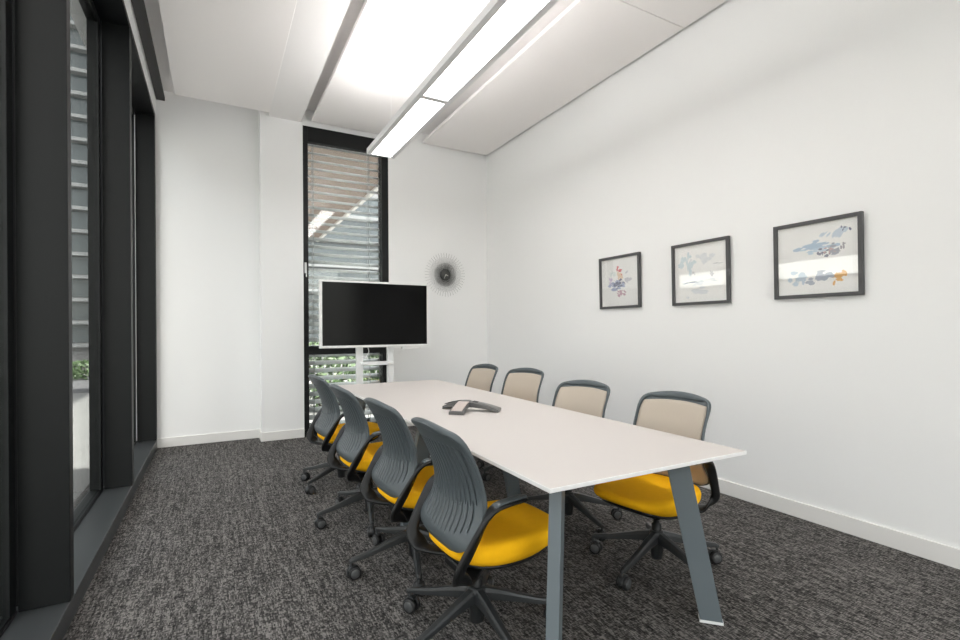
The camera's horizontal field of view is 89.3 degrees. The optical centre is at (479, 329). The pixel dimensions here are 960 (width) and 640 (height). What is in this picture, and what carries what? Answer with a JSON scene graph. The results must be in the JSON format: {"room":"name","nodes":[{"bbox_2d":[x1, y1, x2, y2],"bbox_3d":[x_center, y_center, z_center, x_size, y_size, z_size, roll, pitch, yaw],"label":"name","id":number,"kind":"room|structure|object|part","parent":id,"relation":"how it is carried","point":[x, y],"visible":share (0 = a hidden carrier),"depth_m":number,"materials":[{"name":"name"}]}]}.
{"room":"conference room","nodes":[
{"label":"conference room","id":0,"kind":"room"},
{"bbox_2d":[134,89,486,440],"bbox_3d":[-1.958,-0.690,6.251,4.450,3.980,0.450,0,0,-29],"label":"wall","id":1,"kind":"structure","parent":0,"point":[230,279],"depth_m":5.79,"materials":[{"name":"white paint"}]},
{"bbox_2d":[0,0,17,636],"bbox_3d":[-1.596,-0.571,1.286,0.074,3.555,1.745,0,0,-29],"label":"window","id":2,"kind":"structure","parent":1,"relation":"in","point":[8,611],"depth_m":2.00,"materials":[{"name":"metal"}]},
{"bbox_2d":[14,0,73,611],"bbox_3d":[-1.919,-0.571,2.141,0.175,3.555,0.065,0,0,-29],"label":"window frame","id":3,"kind":"structure","parent":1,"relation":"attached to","point":[42,73],"depth_m":2.12,"materials":[{"name":"metal"}]},
{"bbox_2d":[12,0,103,605],"bbox_3d":[-2.468,-0.569,2.886,0.074,3.555,1.770,0,0,-29],"label":"window","id":4,"kind":"structure","parent":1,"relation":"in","point":[88,7],"depth_m":3.60,"materials":[{"name":"metal"}]},
{"bbox_2d":[0,440,156,639],"bbox_3d":[-1.677,1.256,1.619,0.270,0.100,8.450,0,0,-29],"label":"trim","id":5,"kind":"structure","parent":1,"relation":"attached to","point":[93,536],"depth_m":2.68,"materials":[{"name":"grey metal"}]},
{"bbox_2d":[70,0,154,111],"bbox_3d":[-1.744,-2.486,1.586,0.382,0.185,8.450,0,0,-29],"label":"trim","id":6,"kind":"structure","parent":1,"relation":"attached to","point":[76,12],"depth_m":3.91,"materials":[{"name":"white paint"}]},
{"bbox_2d":[101,20,133,488],"bbox_3d":[-2.805,-0.569,3.768,0.175,3.555,0.100,0,0,-29],"label":"window frame","id":7,"kind":"structure","parent":1,"relation":"attached to","point":[116,80],"depth_m":3.73,"materials":[{"name":"metal"}]},
{"bbox_2d":[100,26,136,485],"bbox_3d":[-3.339,-0.567,4.485,0.074,3.555,1.670,0,0,-29],"label":"window","id":8,"kind":"structure","parent":1,"relation":"in","point":[133,161],"depth_m":5.17,"materials":[{"name":"metal"}]},
{"bbox_3d":[-3.332,-0.546,4.488,0.024,3.477,1.530,0,0,-29],"label":"glass","id":9,"kind":"part","parent":8,"relation":"part of","materials":[{"name":"clear glass"}]},
{"bbox_2d":[93,0,154,115],"bbox_3d":[-1.696,-2.371,1.612,0.270,0.045,8.450,0,0,-29],"label":"trim","id":10,"kind":"structure","parent":1,"relation":"attached to","point":[113,11],"depth_m":4.22,"materials":[{"name":"metal"}]},
{"bbox_2d":[135,112,156,441],"bbox_3d":[-3.647,-0.567,5.312,0.175,3.555,0.079,0,0,-29],"label":"window frame","id":11,"kind":"structure","parent":1,"relation":"attached to","point":[145,178],"depth_m":5.28,"materials":[{"name":"metal"}]},
{"bbox_2d":[131,0,164,100],"bbox_3d":[-1.534,-2.580,1.701,0.082,0.040,8.450,0,0,-29],"label":"trim","id":12,"kind":"structure","parent":1,"relation":"attached to","point":[139,9],"depth_m":4.37,"materials":[{"name":"grey metal"}]},
{"bbox_2d":[157,429,304,447],"bbox_3d":[-2.854,1.253,5.638,1.520,0.105,0.264,0,0,-29],"label":"baseboard","id":13,"kind":"structure","parent":1,"relation":"attached to","point":[255,433],"depth_m":5.69,"materials":[{"name":"white paint"}]},
{"bbox_2d":[268,0,350,121],"bbox_3d":[-0.364,-2.599,2.196,0.360,0.165,8.200,0,0,-29],"label":"ceiling panel","id":14,"kind":"object","parent":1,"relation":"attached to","point":[315,25],"depth_m":4.41,"materials":[{"name":"white paint"}]},
{"bbox_2d":[303,125,388,436],"bbox_3d":[-1.680,-0.594,6.169,1.070,3.785,0.129,0,0,-29],"label":"window","id":15,"kind":"structure","parent":1,"relation":"in","point":[311,135],"depth_m":6.06,"materials":[{"name":"metal"}]},
{"bbox_3d":[-2.109,-0.729,5.890,0.024,0.180,0.049,0,0,-29],"label":"handle","id":16,"kind":"part","parent":15,"relation":"part of","materials":[{"name":"white metal"}]},
{"bbox_2d":[308,144,380,426],"bbox_3d":[-1.775,-0.602,6.322,1.000,3.800,0.100,0,0,-29],"label":"blind","id":17,"kind":"object","parent":15,"relation":"attached to","point":[314,370],"visible":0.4,"depth_m":6.30,"materials":[{"name":"silver metal"}]},
{"bbox_3d":[-2.128,-0.574,6.177,0.008,3.650,0.002,0,0,-29],"label":"ladder cord","id":18,"kind":"part","parent":17,"relation":"part of","materials":[{"name":"white fabric"}]},
{"bbox_3d":[-2.088,-0.574,6.104,0.008,3.650,0.002,0,0,-29],"label":"ladder cord","id":19,"kind":"part","parent":17,"relation":"part of","materials":[{"name":"white fabric"}]},
{"bbox_3d":[-1.505,-0.578,6.517,0.008,3.650,0.002,0,0,-29],"label":"ladder cord","id":20,"kind":"part","parent":17,"relation":"part of","materials":[{"name":"white fabric"}]},
{"bbox_3d":[-1.465,-0.578,6.443,0.008,3.650,0.002,0,0,-29],"label":"ladder cord","id":21,"kind":"part","parent":17,"relation":"part of","materials":[{"name":"white fabric"}]},
{"bbox_3d":[-1.346,-0.564,6.556,0.024,3.720,0.060,0,0,-29],"label":"guide rail","id":22,"kind":"part","parent":17,"relation":"part of","materials":[{"name":"metal"}]},
{"bbox_2d":[425,253,464,296],"bbox_3d":[-0.482,-0.769,6.780,0.610,0.609,0.032,0,0,-29],"label":"wall clock","id":23,"kind":"object","parent":1,"relation":"attached to","point":[445,274],"visible":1,"depth_m":6.77,"materials":[{"name":"grey"}]},
{"bbox_2d":[130,0,574,133],"bbox_3d":[0.104,-2.785,2.651,4.650,0.200,8.950,0,0,-29],"label":"ceiling","id":24,"kind":"structure","parent":0,"point":[152,7],"depth_m":4.65,"materials":[{"name":"white paint"}]},
{"bbox_2d":[158,0,296,111],"bbox_3d":[-0.953,-2.593,1.927,0.930,0.170,7.890,0,0,-29],"label":"ceiling panel","id":25,"kind":"object","parent":24,"relation":"hanging from","point":[229,52],"visible":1,"depth_m":4.30,"materials":[{"name":"white paint"}]},
{"bbox_2d":[312,0,489,133],"bbox_3d":[0.279,-2.601,2.609,0.945,0.170,7.910,0,0,-29],"label":"ceiling panel","id":26,"kind":"object","parent":24,"relation":"hanging from","point":[392,46],"visible":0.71,"depth_m":4.47,"materials":[{"name":"white"}]},
{"bbox_2d":[367,0,558,158],"bbox_3d":[-0.029,-2.160,3.204,0.292,0.710,4.210,0,0,-29],"label":"pendant lamp","id":27,"kind":"object","parent":26,"relation":"hanging from","point":[500,23],"visible":1,"depth_m":3.33,"materials":[{"name":"white plastic"}]},
{"bbox_2d":[372,99,443,156],"bbox_3d":[-0.697,-1.813,4.435,0.204,0.006,1.356,0,0,-29],"label":"diffuser","id":28,"kind":"object","parent":27,"relation":"attached to","point":[422,111],"depth_m":4.33,"materials":[{"name":"white plastic"}]},
{"bbox_2d":[424,0,548,99],"bbox_3d":[-0.024,-1.814,3.200,0.204,0.006,1.344,0,0,-29],"label":"diffuser","id":29,"kind":"object","parent":27,"relation":"attached to","point":[510,18],"depth_m":3.10,"materials":[{"name":"white plastic"}]},
{"bbox_2d":[422,0,683,154],"bbox_3d":[0.466,-2.607,5.317,0.995,0.170,3.373,0,0,-29],"label":"ceiling panel","id":30,"kind":"object","parent":24,"relation":"hanging from","point":[589,41],"visible":0.91,"depth_m":4.71,"materials":[{"name":"white"}]},
{"bbox_2d":[621,0,726,27],"bbox_3d":[2.364,-2.611,1.833,0.995,0.170,4.551,0,0,-29],"label":"ceiling panel","id":31,"kind":"object","parent":24,"relation":"hanging from","point":[683,13],"visible":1,"depth_m":3.82,"materials":[{"name":"white"}]},
{"bbox_2d":[63,426,959,639],"bbox_3d":[0.150,1.395,2.614,4.650,0.200,8.850,0,0,-29],"label":"floor","id":32,"kind":"structure","parent":0,"point":[215,540],"depth_m":2.56,"materials":[{"name":"carpet"}]},
{"bbox_2d":[301,374,379,494],"bbox_3d":[-1.160,0.832,4.134,0.710,0.935,0.710,0,0,-34],"label":"swivel chair","id":33,"kind":"object","parent":32,"relation":"on","point":[325,423],"visible":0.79,"depth_m":3.98,"materials":[{"name":"black plastic"}]},
{"bbox_3d":[-1.372,1.160,4.178,0.332,0.109,0.051,0,0,11],"label":"leg","id":34,"kind":"part","parent":33,"relation":"part of","materials":[{"name":"grey plastic"}]},
{"bbox_3d":[-1.276,1.160,3.968,0.051,0.109,0.332,0,0,29],"label":"leg","id":35,"kind":"part","parent":33,"relation":"part of","materials":[{"name":"grey plastic"}]},
{"bbox_3d":[-1.324,0.621,4.044,0.167,0.498,0.466,0,0,-34],"label":"backrest","id":36,"kind":"part","parent":33,"relation":"part of","materials":[{"name":"grey plastic"}]},
{"bbox_3d":[-1.351,0.827,4.282,0.273,0.326,0.274,0,0,10],"label":"armrest","id":37,"kind":"part","parent":33,"relation":"part of","materials":[{"name":"black plastic"}]},
{"bbox_3d":[-1.115,0.826,3.927,0.274,0.326,0.273,0,0,13],"label":"armrest","id":38,"kind":"part","parent":33,"relation":"part of","materials":[{"name":"black plastic"}]},
{"bbox_3d":[-1.108,0.891,4.187,0.535,0.111,0.460,0,0,-34],"label":"seat","id":39,"kind":"part","parent":33,"relation":"part of","materials":[{"name":"yellow fabric"}]},
{"bbox_2d":[314,384,385,537],"bbox_3d":[-0.775,0.831,3.366,0.730,0.935,0.719,0,0,-33],"label":"swivel chair","id":40,"kind":"object","parent":32,"relation":"on","point":[354,448],"visible":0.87,"depth_m":3.20,"materials":[{"name":"black plastic"}]},
{"bbox_3d":[-0.929,1.160,3.265,0.332,0.109,0.051,0,0,-34],"label":"leg","id":41,"kind":"part","parent":40,"relation":"part of","materials":[{"name":"grey plastic"}]},
{"bbox_3d":[-0.912,0.620,3.281,0.167,0.498,0.466,0,0,-33],"label":"backrest","id":42,"kind":"part","parent":40,"relation":"part of","materials":[{"name":"grey plastic"}]},
{"bbox_3d":[-0.920,1.159,3.495,0.332,0.109,0.051,0,0,38],"label":"leg","id":43,"kind":"part","parent":40,"relation":"part of","materials":[{"name":"grey plastic"}]},
{"bbox_3d":[-0.934,0.826,3.520,0.273,0.326,0.274,0,0,11],"label":"armrest","id":44,"kind":"part","parent":40,"relation":"part of","materials":[{"name":"black plastic"}]},
{"bbox_3d":[-0.694,0.890,3.420,0.535,0.111,0.460,0,0,-33],"label":"seat","id":45,"kind":"part","parent":40,"relation":"part of","materials":[{"name":"yellow fabric"}]},
{"bbox_3d":[-0.705,0.826,3.160,0.274,0.326,0.273,0,0,14],"label":"armrest","id":46,"kind":"part","parent":40,"relation":"part of","materials":[{"name":"black plastic"}]},
{"bbox_3d":[-0.714,1.159,3.185,0.051,0.109,0.332,0,0,-16],"label":"leg","id":47,"kind":"part","parent":40,"relation":"part of","materials":[{"name":"grey"}]},
{"bbox_3d":[-0.570,1.157,3.365,0.332,0.109,0.051,0,0,2],"label":"leg","id":48,"kind":"part","parent":40,"relation":"part of","materials":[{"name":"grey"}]},
{"bbox_2d":[356,347,393,383],"bbox_3d":[-1.203,0.436,5.573,0.432,1.720,0.668,0,0,-29],"label":"stand","id":49,"kind":"object","parent":32,"relation":"on","point":[390,350],"visible":0.09,"depth_m":5.53,"materials":[{"name":"white metal"}]},
{"bbox_3d":[-1.361,0.388,5.487,0.072,1.620,0.060,0,0,-29],"label":"post","id":50,"kind":"part","parent":49,"relation":"part of","materials":[{"name":"white metal"}]},
{"bbox_2d":[319,279,428,357],"bbox_3d":[-1.174,-0.112,5.503,1.246,0.859,0.063,0,0,-29],"label":"display screen","id":51,"kind":"object","parent":49,"relation":"attached to","point":[352,314],"visible":1,"depth_m":5.45,"materials":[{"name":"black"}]},
{"bbox_3d":[-0.805,0.206,5.698,0.230,0.026,0.042,0,0,-29],"label":"control panel","id":52,"kind":"part","parent":51,"relation":"part of","materials":[{"name":"white"}]},
{"bbox_3d":[-1.045,0.386,5.659,0.072,1.620,0.060,0,0,-29],"label":"post","id":53,"kind":"part","parent":49,"relation":"part of","materials":[{"name":"white metal"}]},
{"bbox_2d":[346,397,433,595],"bbox_3d":[-0.379,0.830,2.707,0.730,0.935,0.718,0,0,-33],"label":"swivel chair","id":54,"kind":"object","parent":32,"relation":"on","point":[394,468],"visible":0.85,"depth_m":2.55,"materials":[{"name":"black plastic"}]},
{"bbox_3d":[-0.535,0.825,2.855,0.273,0.326,0.274,0,0,11],"label":"armrest","id":55,"kind":"part","parent":54,"relation":"part of","materials":[{"name":"black plastic"}]},
{"bbox_3d":[-0.537,1.159,2.612,0.332,0.109,0.051,0,0,-30],"label":"leg","id":56,"kind":"part","parent":54,"relation":"part of","materials":[{"name":"grey plastic"}]},
{"bbox_3d":[-0.512,0.619,2.616,0.167,0.498,0.466,0,0,-33],"label":"backrest","id":57,"kind":"part","parent":54,"relation":"part of","materials":[{"name":"grey plastic"}]},
{"bbox_3d":[-0.511,1.158,2.841,0.332,0.109,0.051,0,0,42],"label":"leg","id":58,"kind":"part","parent":54,"relation":"part of","materials":[{"name":"grey plastic"}]},
{"bbox_3d":[-0.294,0.889,2.755,0.535,0.111,0.460,0,0,-33],"label":"seat","id":59,"kind":"part","parent":54,"relation":"part of","materials":[{"name":"yellow fabric"}]},
{"bbox_3d":[-0.305,0.825,2.495,0.274,0.326,0.273,0,0,14],"label":"armrest","id":60,"kind":"part","parent":54,"relation":"part of","materials":[{"name":"black plastic"}]},
{"bbox_3d":[-0.327,1.158,2.517,0.051,0.109,0.332,0,0,-12],"label":"leg","id":61,"kind":"part","parent":54,"relation":"part of","materials":[{"name":"grey plastic"}]},
{"bbox_3d":[-0.172,1.157,2.687,0.332,0.109,0.051,0,0,6],"label":"leg","id":62,"kind":"part","parent":54,"relation":"part of","materials":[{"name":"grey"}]},
{"bbox_2d":[403,417,548,639],"bbox_3d":[-0.007,0.829,2.067,0.719,0.935,0.697,0,0,-31],"label":"swivel chair","id":63,"kind":"object","parent":32,"relation":"on","point":[474,534],"visible":0.94,"depth_m":1.97,"materials":[{"name":"grey plastic"}]},
{"bbox_3d":[-0.177,0.824,2.244,0.273,0.326,0.274,0,0,13],"label":"armrest","id":64,"kind":"part","parent":63,"relation":"part of","materials":[{"name":"black plastic"}]},
{"bbox_3d":[-0.190,1.157,2.179,0.332,0.109,0.051,0,0,26],"label":"leg","id":65,"kind":"part","parent":63,"relation":"part of","materials":[{"name":"grey plastic"}]},
{"bbox_3d":[-0.151,1.158,1.952,0.051,0.109,0.332,0,0,44],"label":"leg","id":66,"kind":"part","parent":63,"relation":"part of","materials":[{"name":"grey plastic"}]},
{"bbox_3d":[-0.163,0.619,2.005,0.167,0.498,0.466,0,0,-31],"label":"backrest","id":67,"kind":"part","parent":63,"relation":"part of","materials":[{"name":"grey plastic"}]},
{"bbox_3d":[0.014,1.156,2.286,0.051,0.109,0.332,0,0,8],"label":"leg","id":68,"kind":"part","parent":63,"relation":"part of","materials":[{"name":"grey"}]},
{"bbox_3d":[0.059,0.888,2.136,0.535,0.111,0.460,0,0,-31],"label":"seat","id":69,"kind":"part","parent":63,"relation":"part of","materials":[{"name":"yellow fabric"}]},
{"bbox_3d":[0.040,0.824,1.877,0.274,0.326,0.273,0,0,16],"label":"armrest","id":70,"kind":"part","parent":63,"relation":"part of","materials":[{"name":"black plastic"}]},
{"bbox_3d":[0.076,1.157,1.918,0.051,0.109,0.332,0,0,-28],"label":"leg","id":71,"kind":"part","parent":63,"relation":"part of","materials":[{"name":"grey"}]},
{"bbox_3d":[0.179,1.156,2.125,0.332,0.109,0.051,0,0,-10],"label":"leg","id":72,"kind":"part","parent":63,"relation":"part of","materials":[{"name":"grey plastic"}]},
{"bbox_2d":[465,364,497,461],"bbox_3d":[-0.118,0.824,4.986,0.742,0.935,0.712,0,0,-39],"label":"swivel chair","id":73,"kind":"object","parent":32,"relation":"on","point":[480,376],"visible":0.3,"depth_m":5.07,"materials":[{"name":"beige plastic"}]},
{"bbox_3d":[0.034,0.612,5.068,0.167,0.498,0.466,0,0,-39],"label":"backrest","id":74,"kind":"part","parent":73,"relation":"part of","materials":[{"name":"beige fabric"}]},
{"bbox_2d":[476,368,543,483],"bbox_3d":[0.274,0.824,4.378,0.717,0.935,0.700,0,0,43],"label":"swivel chair","id":75,"kind":"object","parent":32,"relation":"on","point":[521,383],"visible":0.41,"depth_m":4.50,"materials":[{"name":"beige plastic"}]},
{"bbox_3d":[0.153,1.152,4.259,0.332,0.109,0.051,0,0,-43],"label":"leg","id":76,"kind":"part","parent":75,"relation":"part of","materials":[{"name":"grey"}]},
{"bbox_3d":[0.411,0.611,4.514,0.466,0.498,0.167,0,0,43],"label":"backrest","id":77,"kind":"part","parent":75,"relation":"part of","materials":[{"name":"beige fabric"}]},
{"bbox_2d":[338,380,746,639],"bbox_3d":[-0.108,0.911,3.377,1.040,0.768,3.440,0,0,-28],"label":"conference table","id":78,"kind":"object","parent":32,"relation":"on","point":[555,450],"visible":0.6,"depth_m":2.17,"materials":[{"name":"white laminate"}]},
{"bbox_3d":[-1.164,0.916,4.577,0.242,0.740,0.048,0,0,17],"label":"leg","id":79,"kind":"part","parent":78,"relation":"part of","materials":[{"name":"grey metal"}]},
{"bbox_3d":[-0.409,0.915,3.219,0.242,0.740,0.048,0,0,-28],"label":"leg","id":80,"kind":"part","parent":78,"relation":"part of","materials":[{"name":"grey metal"}]},
{"bbox_2d":[442,400,500,414],"bbox_3d":[-0.086,0.493,3.124,0.402,0.068,0.280,0,0,24],"label":"phone","id":81,"kind":"object","parent":78,"relation":"on","point":[460,407],"visible":1,"depth_m":3.11,"materials":[{"name":"grey plastic"}]},
{"bbox_3d":[-0.156,0.495,3.233,0.165,0.063,0.100,0,0,39],"label":"speaker arm","id":82,"kind":"part","parent":81,"relation":"part of","materials":[{"name":"grey plastic"}]},
{"bbox_3d":[-0.120,0.495,3.093,0.100,0.063,0.185,0,0,17],"label":"speaker arm","id":83,"kind":"part","parent":81,"relation":"part of","materials":[{"name":"grey plastic"}]},
{"bbox_3d":[0.017,0.494,3.155,0.225,0.063,0.100,0,0,13],"label":"speaker arm","id":84,"kind":"part","parent":81,"relation":"part of","materials":[{"name":"grey plastic"}]},
{"bbox_3d":[0.194,0.911,3.536,0.242,0.740,0.048,0,0,-28],"label":"leg","id":85,"kind":"part","parent":78,"relation":"part of","materials":[{"name":"grey metal"}]},
{"bbox_3d":[0.284,0.913,1.827,0.048,0.740,0.242,0,0,17],"label":"leg","id":86,"kind":"part","parent":78,"relation":"part of","materials":[{"name":"grey metal"}]},
{"bbox_3d":[0.949,0.909,2.177,0.242,0.740,0.048,0,0,17],"label":"leg","id":87,"kind":"part","parent":78,"relation":"part of","materials":[{"name":"grey metal"}]},
{"bbox_2d":[524,380,621,540],"bbox_3d":[0.573,0.824,3.263,0.712,0.935,0.742,0,0,-45],"label":"swivel chair","id":88,"kind":"object","parent":32,"relation":"on","point":[590,397],"visible":0.37,"depth_m":3.33,"materials":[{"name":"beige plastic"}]},
{"bbox_3d":[0.426,1.152,3.381,0.332,0.109,0.051,0,0,29],"label":"leg","id":89,"kind":"part","parent":88,"relation":"part of","materials":[{"name":"grey plastic"}]},
{"bbox_3d":[0.453,1.152,3.152,0.332,0.109,0.051,0,0,-43],"label":"leg","id":90,"kind":"part","parent":88,"relation":"part of","materials":[{"name":"grey"}]},
{"bbox_3d":[0.715,0.612,3.403,0.167,0.498,0.466,0,0,-45],"label":"backrest","id":91,"kind":"part","parent":88,"relation":"part of","materials":[{"name":"beige fabric"}]},
{"bbox_3d":[0.679,1.151,3.107,0.051,0.109,0.332,0,0,-25],"label":"leg","id":92,"kind":"part","parent":88,"relation":"part of","materials":[{"name":"grey"}]},
{"bbox_3d":[0.792,1.150,3.308,0.332,0.109,0.051,0,0,-7],"label":"leg","id":93,"kind":"part","parent":88,"relation":"part of","materials":[{"name":"grey plastic"}]},
{"bbox_2d":[589,391,722,594],"bbox_3d":[0.948,0.823,2.632,0.700,0.935,0.717,0,0,-39],"label":"swivel chair","id":94,"kind":"object","parent":32,"relation":"on","point":[685,414],"visible":0.66,"depth_m":2.62,"materials":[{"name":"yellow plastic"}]},
{"bbox_3d":[0.793,1.151,2.750,0.332,0.109,0.051,0,0,29],"label":"leg","id":95,"kind":"part","parent":94,"relation":"part of","materials":[{"name":"grey"}]},
{"bbox_3d":[0.820,1.151,2.521,0.332,0.109,0.051,0,0,-43],"label":"leg","id":96,"kind":"part","parent":94,"relation":"part of","materials":[{"name":"grey plastic"}]},
{"bbox_3d":[0.894,0.883,2.599,0.535,0.111,0.460,0,0,-39],"label":"seat","id":97,"kind":"part","parent":94,"relation":"part of","materials":[{"name":"yellow fabric"}]},
{"bbox_3d":[1.003,1.150,2.846,0.051,0.109,0.332,0,0,11],"label":"leg","id":98,"kind":"part","parent":94,"relation":"part of","materials":[{"name":"grey plastic"}]},
{"bbox_3d":[1.094,0.611,2.758,0.167,0.498,0.466,0,0,-39],"label":"backrest","id":99,"kind":"part","parent":94,"relation":"part of","materials":[{"name":"beige fabric"}]},
{"bbox_3d":[1.046,1.150,2.475,0.051,0.109,0.332,0,0,-25],"label":"leg","id":100,"kind":"part","parent":94,"relation":"part of","materials":[{"name":"grey"}]},
{"bbox_3d":[1.159,1.149,2.676,0.332,0.109,0.051,0,0,-7],"label":"leg","id":101,"kind":"part","parent":94,"relation":"part of","materials":[{"name":"grey plastic"}]},
{"bbox_3d":[1.143,0.817,2.524,0.273,0.326,0.274,0,0,5],"label":"armrest","id":102,"kind":"part","parent":94,"relation":"part of","materials":[{"name":"black plastic"}]},
{"bbox_2d":[486,0,959,548],"bbox_3d":[2.069,-0.708,3.719,0.200,3.980,8.950,0,0,-29],"label":"wall","id":103,"kind":"structure","parent":0,"point":[754,117],"depth_m":3.47,"materials":[{"name":"white paint"}]},
{"bbox_2d":[599,252,641,308],"bbox_3d":[1.364,-0.469,4.762,0.028,0.516,0.538,-2,1,-29],"label":"framed picture","id":104,"kind":"object","parent":103,"relation":"attached to","point":[620,275],"visible":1,"depth_m":4.75,"materials":[{"name":"grey paper"}]},
{"bbox_2d":[671,236,730,305],"bbox_3d":[1.794,-0.466,3.973,0.028,0.517,0.533,-2,1,-29],"label":"framed picture","id":105,"kind":"object","parent":103,"relation":"attached to","point":[700,270],"visible":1,"depth_m":3.95,"materials":[{"name":"grey paper"}]},
{"bbox_2d":[773,211,864,299],"bbox_3d":[2.213,-0.469,3.204,0.028,0.511,0.536,-2,1,-29],"label":"framed picture","id":106,"kind":"object","parent":103,"relation":"attached to","point":[822,257],"visible":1,"depth_m":3.18,"materials":[{"name":"grey paper"}]},
{"bbox_2d":[701,478,959,569],"bbox_3d":[2.069,1.229,3.518,0.014,0.108,8.200,0,0,-29],"label":"baseboard","id":107,"kind":"structure","parent":103,"relation":"attached to","point":[944,554],"depth_m":3.04,"materials":[{"name":"white paint"}]},
{"label":"outside","id":108,"kind":"structure","parent":0,"visible":0},
{"bbox_2d":[73,364,374,502],"bbox_3d":[-5.973,1.588,10.979,60.000,0.150,65.000,0,0,-29],"label":"ground","id":109,"kind":"structure","parent":108,"point":[81,478],"depth_m":6.73,"materials":[{"name":"grey concrete"}]},
{"bbox_2d":[70,15,88,366],"bbox_3d":[-19.222,-6.188,23.499,12.800,15.500,8.350,0,0,-29],"label":"office building","id":110,"kind":"structure","parent":109,"relation":"on","point":[78,52],"depth_m":20.38,"materials":[{"name":"grey metal"}]},
{"bbox_2d":[309,342,365,409],"bbox_3d":[-2.856,0.841,8.911,1.602,1.327,1.582,0,0,-29],"label":"bush","id":111,"kind":"object","parent":109,"relation":"on","point":[310,343],"visible":0.16,"depth_m":8.55,"materials":[{"name":"green plant"}]},
{"bbox_2d":[308,191,378,359],"bbox_3d":[-3.582,-2.782,29.739,17.800,8.500,8.350,0,0,-29],"label":"building","id":112,"kind":"structure","parent":109,"relation":"on","point":[375,196],"depth_m":23.73,"materials":[{"name":"grey"}]},
{"bbox_2d":[363,355,378,380],"bbox_3d":[-1.640,0.849,10.034,1.612,1.293,1.604,0,0,-29],"label":"bush","id":113,"kind":"object","parent":109,"relation":"on","point":[369,356],"visible":0.02,"depth_m":9.72,"materials":[{"name":"green plant"}]},
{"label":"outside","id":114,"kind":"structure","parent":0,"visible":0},
{"bbox_2d":[73,366,376,392],"bbox_3d":[-8.366,1.513,15.369,60.000,0.010,5.000,0,0,-29],"label":"road","id":115,"kind":"structure","parent":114,"point":[80,385],"depth_m":13.33,"materials":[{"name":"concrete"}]},
{"bbox_2d":[72,359,88,379],"bbox_3d":[-12.317,1.238,15.494,1.838,0.654,1.802,0,0,-29],"label":"bush","id":116,"kind":"object","parent":115,"relation":"on","point":[76,371],"visible":0.23,"depth_m":14.94,"materials":[{"name":"green plant"}]},
{"bbox_2d":[308,146,377,241],"bbox_3d":[-4.242,-0.821,11.014,2.700,4.650,8.600,0,0,-29],"label":"canopy","id":117,"kind":"object","parent":115,"relation":"on","point":[314,149],"visible":0.05,"depth_m":9.47,"materials":[{"name":"white"}]}
]}

